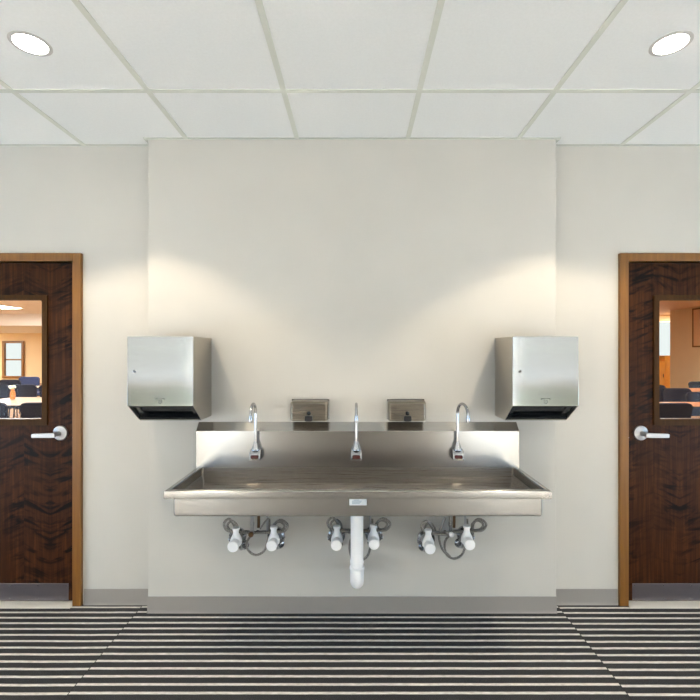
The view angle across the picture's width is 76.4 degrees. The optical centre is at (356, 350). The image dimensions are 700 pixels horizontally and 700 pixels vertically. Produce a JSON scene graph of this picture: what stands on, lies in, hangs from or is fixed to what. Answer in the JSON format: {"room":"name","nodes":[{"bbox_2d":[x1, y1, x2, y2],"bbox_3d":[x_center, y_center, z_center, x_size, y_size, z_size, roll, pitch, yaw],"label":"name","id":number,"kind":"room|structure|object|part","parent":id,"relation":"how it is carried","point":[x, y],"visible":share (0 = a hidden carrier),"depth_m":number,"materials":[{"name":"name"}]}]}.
{"room":"school corridor","nodes":[
{"label":"school corridor","id":0,"kind":"room"},
{"bbox_2d":[0,301,41,332],"bbox_3d":[-9.000,-1.135,11.475,18.000,0.670,17.651,0,0,0],"label":"ceiling","id":1,"kind":"structure","parent":0,"point":[28,319],"depth_m":14.00,"materials":[{"name":"beige paint"}]},
{"bbox_2d":[0,305,23,308],"bbox_3d":[-9.700,-1.164,11.600,1.200,0.012,1.200,0,0,0],"label":"recessed light","id":2,"kind":"object","parent":1,"relation":"in","point":[1,306],"visible":1,"depth_m":11.89,"materials":[{"name":"white plastic"}]},
{"bbox_2d":[0,333,41,382],"bbox_3d":[-9.000,0.135,20.060,18.000,2.610,0.120,0,0,0],"label":"wall","id":3,"kind":"structure","parent":0,"point":[33,341],"depth_m":20.00,"materials":[{"name":"beige paint"}]},
{"bbox_2d":[2,341,24,377],"bbox_3d":[-15.389,0.387,20.005,0.962,1.672,0.150,0,0,0],"label":"window","id":4,"kind":"structure","parent":3,"relation":"in","point":[13,352],"depth_m":20.04,"materials":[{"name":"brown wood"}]},
{"bbox_3d":[-15.389,0.387,20.045,0.762,1.472,0.010,0,0,0],"label":"pane","id":5,"kind":"part","parent":4,"relation":"part of","materials":[{"name":"white glass"}]},
{"bbox_2d":[0,0,699,145],"bbox_3d":[0.000,-1.208,-1.036,10.000,0.084,7.129,0,0,0],"label":"ceiling","id":6,"kind":"structure","parent":0,"point":[116,71],"depth_m":1.86,"materials":[{"name":"tile"}]},
{"bbox_2d":[7,30,52,56],"bbox_3d":[-1.241,-1.168,1.695,0.142,0.004,0.142,0,0,0],"label":"recessed light","id":7,"kind":"object","parent":6,"relation":"in","point":[27,42],"visible":1,"depth_m":1.69,"materials":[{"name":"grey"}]},
{"bbox_2d":[648,30,693,56],"bbox_3d":[1.198,-1.168,1.695,0.142,0.004,0.142,0,0,0],"label":"recessed light","id":8,"kind":"object","parent":6,"relation":"in","point":[673,42],"visible":1,"depth_m":1.69,"materials":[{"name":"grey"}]},
{"bbox_2d":[0,147,699,603],"bbox_3d":[0.000,-0.015,2.589,10.000,2.910,0.120,0,0,0],"label":"wall","id":9,"kind":"structure","parent":0,"point":[92,202],"depth_m":2.53,"materials":[{"name":"paint"}]},
{"bbox_2d":[0,601,71,608],"bbox_3d":[-2.059,1.435,2.574,0.914,0.009,0.171,0,0,0],"label":"threshold","id":10,"kind":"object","parent":9,"relation":"attached to","point":[3,604],"depth_m":2.51,"materials":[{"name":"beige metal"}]},
{"bbox_2d":[0,253,82,605],"bbox_3d":[-2.059,0.444,2.568,1.011,1.993,0.186,0,0,0],"label":"door","id":11,"kind":"structure","parent":9,"relation":"in","point":[41,459],"depth_m":2.54,"materials":[{"name":"brown wood"}]},
{"bbox_3d":[-2.059,0.049,2.565,0.538,0.681,0.004,0,0,0],"label":"glass pane","id":12,"kind":"part","parent":11,"relation":"part of","materials":[{"name":"clear glass"}]},
{"bbox_3d":[-2.059,0.052,2.541,0.592,0.743,0.011,0,0,0],"label":"glass moulding","id":13,"kind":"part","parent":11,"relation":"part of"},
{"bbox_3d":[-2.061,1.377,2.544,0.831,0.098,0.002,0,0,0],"label":"kick plate","id":14,"kind":"part","parent":11,"relation":"part of","materials":[{"name":"metal"}]},
{"bbox_3d":[-1.690,0.468,2.518,0.085,0.085,0.055,0,0,0],"label":"lever handle","id":15,"kind":"part","parent":11,"relation":"part of","materials":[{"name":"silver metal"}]},
{"bbox_2d":[618,253,699,605],"bbox_3d":[1.994,0.444,2.568,1.011,1.993,0.186,0,0,0],"label":"door","id":16,"kind":"structure","parent":9,"relation":"in","point":[659,458],"depth_m":2.54,"materials":[{"name":"brown wood"}]},
{"bbox_3d":[1.624,0.468,2.518,0.085,0.085,0.055,0,0,0],"label":"lever handle","id":17,"kind":"part","parent":16,"relation":"part of","materials":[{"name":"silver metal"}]},
{"bbox_3d":[1.994,1.377,2.544,0.833,0.098,0.002,0,0,0],"label":"kick plate","id":18,"kind":"part","parent":16,"relation":"part of","materials":[{"name":"metal"}]},
{"bbox_3d":[1.994,0.052,2.541,0.592,0.743,0.011,0,0,0],"label":"glass moulding","id":19,"kind":"part","parent":16,"relation":"part of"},
{"bbox_3d":[1.994,0.049,2.565,0.538,0.681,0.004,0,0,0],"label":"glass pane","id":20,"kind":"part","parent":16,"relation":"part of","materials":[{"name":"clear glass"}]},
{"bbox_2d":[629,601,699,608],"bbox_3d":[1.994,1.435,2.574,0.914,0.009,0.171,0,0,0],"label":"threshold","id":21,"kind":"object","parent":9,"relation":"attached to","point":[632,604],"depth_m":2.51,"materials":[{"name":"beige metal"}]},
{"bbox_2d":[0,604,699,699],"bbox_3d":[0.000,1.490,0.380,10.000,0.100,4.359,0,0,0],"label":"floor","id":22,"kind":"structure","parent":0,"point":[83,652],"depth_m":2.10,"materials":[{"name":"black carpet"}]},
{"bbox_2d":[148,140,555,595],"bbox_3d":[-0.024,0.135,2.490,2.246,2.610,0.079,0,0,0],"label":"wall","id":23,"kind":"structure","parent":0,"point":[368,273],"depth_m":2.45,"materials":[{"name":"paint"}]},
{"bbox_2d":[127,336,210,419],"bbox_3d":[-0.959,0.144,2.309,0.323,0.430,0.281,0,0,0],"label":"paper towel dispenser","id":24,"kind":"object","parent":23,"relation":"attached to","point":[169,377],"visible":1,"depth_m":2.17,"materials":[{"name":"metal"}]},
{"bbox_3d":[-0.959,0.099,2.176,0.323,0.340,0.005,0,0,0],"label":"cabinet door","id":25,"kind":"part","parent":24,"relation":"part of","materials":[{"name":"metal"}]},
{"bbox_2d":[290,399,328,421],"bbox_3d":[-0.252,0.320,2.397,0.206,0.110,0.107,0,0,0],"label":"soap dispenser","id":26,"kind":"object","parent":23,"relation":"attached to","point":[308,410],"visible":1,"depth_m":2.37,"materials":[{"name":"metal"}]},
{"bbox_3d":[-0.252,0.320,2.449,0.206,0.110,0.003,0,0,0],"label":"plate","id":27,"kind":"part","parent":26,"relation":"part of","materials":[{"name":"silver metal"}]},
{"bbox_2d":[326,516,350,556],"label":"supply valve","id":28,"kind":"object","parent":23,"relation":"attached to","point":[336,534],"depth_m":2.29,"materials":[{"name":"silver metal"}]},
{"bbox_2d":[0,137,699,146],"bbox_3d":[0.000,-1.165,2.483,10.000,0.010,0.091,0,0,0],"label":"trim","id":29,"kind":"structure","parent":23,"relation":"attached to","point":[146,139],"depth_m":2.45,"materials":[{"name":"grey paint"}]},
{"bbox_2d":[83,589,617,613],"bbox_3d":[-0.031,1.395,2.485,3.029,0.089,0.089,0,0,0],"label":"baseboard","id":30,"kind":"structure","parent":23,"relation":"attached to","point":[155,604],"depth_m":2.45,"materials":[{"name":"plastic"}]},
{"bbox_2d":[196,422,518,467],"bbox_3d":[0.007,0.549,2.427,1.746,0.319,0.044,0,0,0],"label":"backsplash","id":31,"kind":"structure","parent":23,"relation":"attached to","point":[218,444],"depth_m":2.41,"materials":[{"name":"metal"}]},
{"bbox_2d":[164,422,551,515],"bbox_3d":[0.007,0.573,2.225,1.746,0.365,0.447,0,0,0],"label":"sink","id":32,"kind":"object","parent":23,"relation":"attached to","point":[304,468],"visible":0.99,"depth_m":2.40,"materials":[{"name":"metal"}]},
{"bbox_2d":[249,402,261,460],"bbox_3d":[-0.537,0.424,2.328,0.060,0.312,0.153,0,0,0],"label":"faucet","id":33,"kind":"object","parent":32,"relation":"attached to","point":[255,454],"visible":1,"depth_m":2.36,"materials":[{"name":"silver metal"}]},
{"bbox_3d":[-0.537,0.379,2.319,0.016,0.222,0.130,0,0,0],"label":"gooseneck spout","id":34,"kind":"part","parent":33,"relation":"part of","materials":[{"name":"silver metal"}]},
{"bbox_2d":[223,516,288,555],"bbox_3d":[-0.518,0.924,2.335,0.342,0.337,0.230,0,0,0],"label":"supply valve","id":35,"kind":"object","parent":32,"relation":"attached to","point":[276,534],"visible":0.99,"depth_m":2.29,"materials":[{"name":"silver metal"}]},
{"bbox_2d":[351,402,361,460],"bbox_3d":[0.000,0.424,2.328,0.060,0.312,0.153,0,0,0],"label":"faucet","id":36,"kind":"object","parent":32,"relation":"attached to","point":[356,451],"visible":1,"depth_m":2.35,"materials":[{"name":"silver metal"}]},
{"bbox_3d":[0.000,0.379,2.319,0.016,0.222,0.130,0,0,0],"label":"gooseneck spout","id":37,"kind":"part","parent":36,"relation":"part of","materials":[{"name":"silver metal"}]},
{"bbox_2d":[174,468,538,488],"bbox_3d":[0.007,0.683,2.214,1.700,0.107,0.380,0,0,0],"label":"basin","id":38,"kind":"object","parent":32,"relation":"in","point":[199,478],"depth_m":2.40,"materials":[{"name":"silver metal"}]},
{"bbox_2d":[350,516,363,588],"bbox_3d":[0.004,0.976,2.307,0.076,0.440,0.286,0,0,0],"label":"drain pipe","id":39,"kind":"object","parent":32,"relation":"attached to","point":[356,561],"visible":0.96,"depth_m":2.17,"materials":[{"name":"white plastic"}]},
{"bbox_2d":[417,516,487,559],"bbox_3d":[0.497,0.929,2.335,0.359,0.347,0.230,0,0,0],"label":"supply valve","id":40,"kind":"object","parent":32,"relation":"attached to","point":[465,533],"visible":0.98,"depth_m":2.30,"materials":[{"name":"silver metal"}]},
{"bbox_2d":[454,538,459,547],"bbox_3d":[0.567,1.056,2.442,0.054,0.054,0.014,0,0,0],"label":"shutoff valve","id":41,"kind":"object","parent":40,"relation":"attached to","point":[457,542],"depth_m":2.44,"materials":[{"name":"silver metal"}]},
{"bbox_2d":[451,402,469,460],"bbox_3d":[0.545,0.424,2.330,0.068,0.312,0.149,0,0,0],"label":"faucet","id":42,"kind":"object","parent":32,"relation":"attached to","point":[457,454],"visible":1,"depth_m":2.36,"materials":[{"name":"silver metal"}]},
{"bbox_3d":[0.555,0.379,2.321,0.015,0.222,0.131,0,0,-14],"label":"gooseneck spout","id":43,"kind":"part","parent":42,"relation":"part of","materials":[{"name":"silver metal"}]},
{"bbox_2d":[363,516,391,560],"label":"supply valve","id":44,"kind":"object","parent":23,"relation":"attached to","point":[372,532],"depth_m":2.29,"materials":[{"name":"silver metal"}]},
{"bbox_2d":[387,399,425,421],"bbox_3d":[0.271,0.320,2.397,0.206,0.110,0.107,0,0,0],"label":"soap dispenser","id":45,"kind":"object","parent":23,"relation":"attached to","point":[407,410],"visible":1,"depth_m":2.37,"materials":[{"name":"metal"}]},
{"bbox_2d":[495,336,578,419],"bbox_3d":[0.925,0.144,2.309,0.323,0.430,0.281,0,0,0],"label":"paper towel dispenser","id":46,"kind":"object","parent":23,"relation":"attached to","point":[537,377],"visible":1,"depth_m":2.17,"materials":[{"name":"metal"}]},
{"bbox_3d":[0.925,0.099,2.176,0.323,0.340,0.005,0,0,0],"label":"cabinet door","id":47,"kind":"part","parent":46,"relation":"part of","materials":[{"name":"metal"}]},
{"bbox_2d":[8,383,699,417],"bbox_3d":[-3.000,1.490,11.475,30.000,0.100,17.651,0,0,0],"label":"floor","id":48,"kind":"structure","parent":0,"point":[11,410],"depth_m":10.09,"materials":[{"name":"brown carpet"}]},
{"bbox_2d":[0,402,7,417],"bbox_3d":[-4.201,1.014,5.327,0.452,0.854,0.517,0,0,3],"label":"chair","id":49,"kind":"object","parent":48,"relation":"on","point":[3,406],"visible":0.06,"depth_m":5.08,"materials":[{"name":"grey fabric"}]},
{"bbox_2d":[0,384,12,417],"bbox_3d":[-6.419,1.014,8.127,0.452,0.854,0.517,0,0,-2],"label":"chair","id":50,"kind":"object","parent":48,"relation":"on","point":[3,387],"visible":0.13,"depth_m":7.90,"materials":[{"name":"grey fabric"}]},
{"bbox_3d":[-6.410,0.759,7.911,0.448,0.344,0.084,0,0,-2],"label":"backrest","id":51,"kind":"part","parent":50,"relation":"part of","materials":[{"name":"grey fabric"}]},
{"bbox_2d":[0,380,20,417],"bbox_3d":[-7.120,1.014,9.377,0.452,0.854,0.517,0,0,0],"label":"chair","id":52,"kind":"object","parent":48,"relation":"on","point":[7,382],"visible":0.16,"depth_m":9.13,"materials":[{"name":"grey fabric"}]},
{"bbox_3d":[-7.120,0.759,9.161,0.448,0.344,0.084,0,0,0],"label":"backrest","id":53,"kind":"part","parent":52,"relation":"part of","materials":[{"name":"grey fabric"}]},
{"bbox_2d":[0,397,41,407],"bbox_3d":[-4.275,1.070,6.250,1.858,0.740,1.008,0,0,0],"label":"table","id":54,"kind":"object","parent":48,"relation":"on","point":[11,403],"visible":0.05,"depth_m":6.29,"materials":[{"name":"beige laminate"}]},
{"bbox_2d":[9,385,15,398],"bbox_3d":[-4.982,0.597,6.450,0.078,0.202,0.084,0,0,0],"label":"flower vase","id":55,"kind":"object","parent":54,"relation":"on","point":[12,392],"visible":1,"depth_m":6.43,"materials":[{"name":"orange ceramic"}]},
{"bbox_2d":[12,384,36,417],"bbox_3d":[-5.860,1.014,8.077,0.452,0.854,0.517,0,0,0],"label":"chair","id":56,"kind":"object","parent":48,"relation":"on","point":[22,390],"visible":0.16,"depth_m":7.83,"materials":[{"name":"grey fabric"}]},
{"bbox_3d":[-5.860,0.759,7.861,0.448,0.344,0.084,0,0,0],"label":"backrest","id":57,"kind":"part","parent":56,"relation":"part of","materials":[{"name":"grey fabric"}]},
{"bbox_2d":[18,377,39,413],"bbox_3d":[-7.518,1.014,10.428,0.452,0.854,0.517,0,0,-6],"label":"chair","id":58,"kind":"object","parent":48,"relation":"on","point":[24,380],"visible":0.28,"depth_m":10.19,"materials":[{"name":"blue fabric"}]},
{"bbox_3d":[-7.496,0.759,10.212,0.448,0.344,0.084,0,0,-6],"label":"backrest","id":59,"kind":"part","parent":58,"relation":"part of","materials":[{"name":"blue fabric"}]},
{"bbox_2d":[19,402,41,417],"bbox_3d":[-3.629,1.014,5.327,0.452,0.854,0.517,0,0,-3],"label":"chair","id":60,"kind":"object","parent":48,"relation":"on","point":[28,409],"visible":0.06,"depth_m":5.08,"materials":[{"name":"grey fabric"}]},
{"bbox_2d":[39,385,41,396],"bbox_3d":[-5.299,1.014,7.977,0.452,0.854,0.517,0,0,-2],"label":"chair","id":61,"kind":"object","parent":48,"relation":"on","point":[40,386],"visible":0.03,"depth_m":7.72,"materials":[{"name":"grey fabric"}]},
{"bbox_2d":[659,385,665,401],"bbox_3d":[5.120,1.014,7.927,0.452,0.854,0.517,0,0,0],"label":"chair","id":62,"kind":"object","parent":48,"relation":"on","point":[661,387],"visible":0.09,"depth_m":7.68,"materials":[{"name":"grey fabric"}]},
{"bbox_2d":[659,356,669,387],"bbox_3d":[9.500,0.790,13.582,1.000,1.300,0.535,0,0,0],"label":"cabinet","id":63,"kind":"object","parent":48,"relation":"on","point":[664,361],"visible":0.2,"depth_m":13.33,"materials":[{"name":"brown wood"}]},
{"bbox_3d":[9.130,0.870,13.342,0.220,0.980,0.015,0,0,0],"label":"door","id":64,"kind":"part","parent":63,"relation":"part of","materials":[{"name":"brown wood"}]},
{"bbox_3d":[9.450,0.800,13.342,0.340,1.120,0.015,0,0,0],"label":"door","id":65,"kind":"part","parent":63,"relation":"part of","materials":[{"name":"brown wood"}]},
{"bbox_2d":[659,403,692,417],"bbox_3d":[3.581,1.014,5.277,0.452,0.854,0.517,0,0,-3],"label":"chair","id":66,"kind":"object","parent":48,"relation":"on","point":[666,410],"visible":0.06,"depth_m":5.03,"materials":[{"name":"grey fabric"}]},
{"bbox_2d":[661,388,691,401],"bbox_3d":[5.079,1.014,7.277,0.452,0.854,0.517,0,0,3],"label":"chair","id":67,"kind":"object","parent":48,"relation":"on","point":[667,394],"visible":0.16,"depth_m":7.04,"materials":[{"name":"grey fabric"}]},
{"bbox_2d":[659,402,699,408],"bbox_3d":[4.225,1.070,5.870,1.758,0.740,0.508,0,0,0],"label":"table","id":68,"kind":"object","parent":48,"relation":"on","point":[696,405],"visible":0.02,"depth_m":5.93,"materials":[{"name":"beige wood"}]},
{"bbox_2d":[685,392,699,415],"bbox_3d":[4.970,1.014,6.173,0.452,0.854,0.517,0,0,0],"label":"chair","id":69,"kind":"object","parent":48,"relation":"on","point":[690,396],"visible":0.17,"depth_m":6.38,"materials":[{"name":"grey fabric"}]},
{"bbox_2d":[688,381,699,387],"bbox_3d":[6.650,1.014,8.373,0.452,0.854,0.517,0,0,0],"label":"chair","id":70,"kind":"object","parent":48,"relation":"on","point":[694,384],"visible":0.19,"depth_m":8.58,"materials":[{"name":"grey fabric"}]},
{"bbox_2d":[688,388,699,391],"bbox_3d":[6.475,1.070,7.950,1.658,0.740,0.908,0,0,0],"label":"table","id":71,"kind":"object","parent":48,"relation":"on","point":[691,389],"visible":0.03,"depth_m":8.09,"materials":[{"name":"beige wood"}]},
{"bbox_2d":[659,315,669,320],"bbox_3d":[6.030,0.135,14.560,11.940,2.610,0.120,0,0,0],"label":"wall","id":72,"kind":"structure","parent":0,"point":[661,317],"depth_m":14.50,"materials":[{"name":"beige paint"}]},
{"bbox_2d":[659,321,669,355],"bbox_3d":[9.925,-0.015,14.520,0.750,1.910,0.080,0,0,0],"label":"window","id":73,"kind":"structure","parent":72,"relation":"in","point":[664,326],"depth_m":14.53,"materials":[{"name":"white glass"}]},
{"bbox_2d":[659,301,699,314],"bbox_3d":[6.000,-1.320,8.825,12.000,0.300,12.351,0,0,0],"label":"ceiling","id":74,"kind":"structure","parent":0,"point":[665,307],"depth_m":11.44,"materials":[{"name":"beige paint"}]},
{"bbox_2d":[670,307,699,387],"bbox_3d":[9.130,0.135,7.750,0.140,2.610,10.201,0,0,0],"label":"wall","id":75,"kind":"structure","parent":0,"point":[684,358],"depth_m":12.36,"materials":[{"name":"beige paint"}]},
{"bbox_2d":[692,308,699,346],"bbox_3d":[9.044,-0.620,10.990,0.029,1.040,1.960,0,0,0],"label":"framed board","id":76,"kind":"object","parent":75,"relation":"attached to","point":[695,311],"visible":1,"depth_m":11.82,"materials":[{"name":"pink paint"}]}
]}

